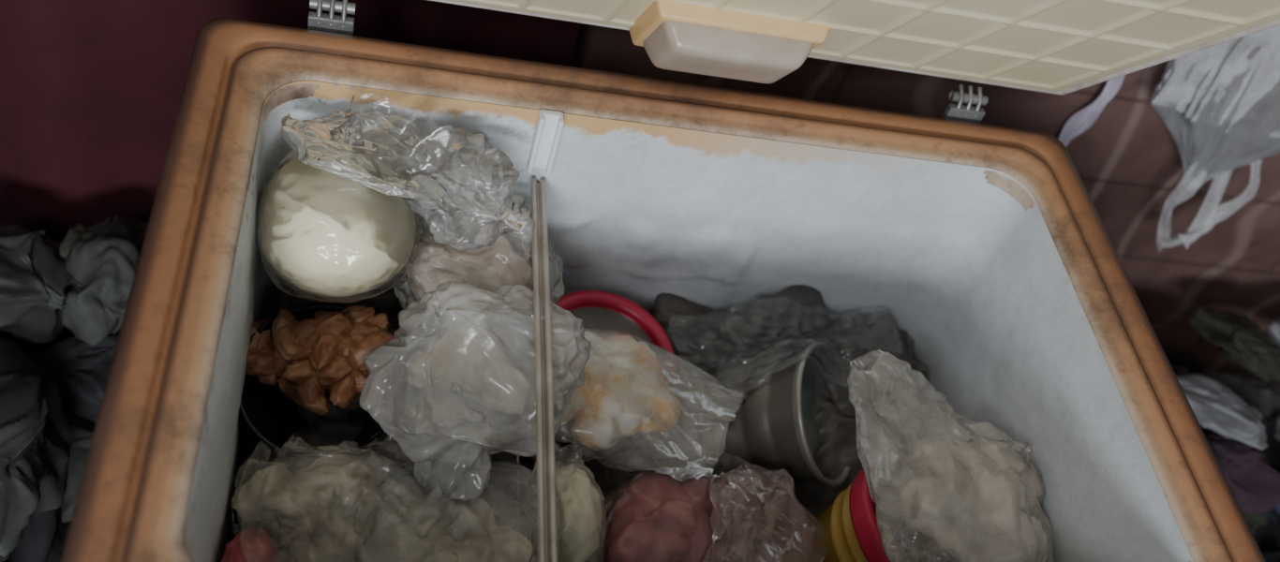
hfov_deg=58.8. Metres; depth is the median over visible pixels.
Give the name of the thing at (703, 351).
plastic bag
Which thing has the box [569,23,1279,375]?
wall
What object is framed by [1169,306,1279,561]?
pile
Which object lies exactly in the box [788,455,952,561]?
stacked bowls
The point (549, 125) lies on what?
divider
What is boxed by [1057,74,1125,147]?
strap
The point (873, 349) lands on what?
plastic bag
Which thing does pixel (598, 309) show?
bowl
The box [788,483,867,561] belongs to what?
tub
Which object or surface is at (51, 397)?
pile
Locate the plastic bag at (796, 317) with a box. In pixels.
[668,284,907,391]
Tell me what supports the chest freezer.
on the floor
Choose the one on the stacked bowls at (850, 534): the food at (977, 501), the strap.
the food at (977, 501)
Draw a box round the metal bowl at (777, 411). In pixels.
[708,342,852,487]
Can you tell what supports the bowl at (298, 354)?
on the food at (840, 438)
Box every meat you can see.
[221,533,279,561]
[591,446,830,561]
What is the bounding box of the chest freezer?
[59,0,1279,561]
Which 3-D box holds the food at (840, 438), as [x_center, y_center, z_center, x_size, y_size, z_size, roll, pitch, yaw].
[-0.007,0.223,1.232,0.804,0.151,0.506,5,49,-14]
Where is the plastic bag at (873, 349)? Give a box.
[823,312,925,429]
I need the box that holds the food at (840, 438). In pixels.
[230,269,936,561]
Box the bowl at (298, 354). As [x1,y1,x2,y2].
[239,300,414,459]
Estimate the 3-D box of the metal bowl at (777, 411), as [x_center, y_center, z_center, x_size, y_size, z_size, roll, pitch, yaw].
[0.173,0.163,1.359,0.198,0.202,0.170,23,47,2]
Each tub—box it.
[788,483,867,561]
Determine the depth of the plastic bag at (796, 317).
1.37 m
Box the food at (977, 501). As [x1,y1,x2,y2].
[860,357,1055,561]
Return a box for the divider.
[510,109,564,561]
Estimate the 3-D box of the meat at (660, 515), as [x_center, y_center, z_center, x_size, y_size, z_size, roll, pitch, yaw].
[0.077,0.264,1.207,0.258,0.106,0.174,5,49,-14]
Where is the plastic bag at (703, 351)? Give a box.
[652,292,736,380]
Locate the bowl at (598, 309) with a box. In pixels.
[526,290,675,439]
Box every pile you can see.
[0,212,145,561]
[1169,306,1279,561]
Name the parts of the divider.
cross rod, rod, rod, rod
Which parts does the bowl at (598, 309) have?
tub lid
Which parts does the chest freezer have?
hinge plate, lid panel, hinge plate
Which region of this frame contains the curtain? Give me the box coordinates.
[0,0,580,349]

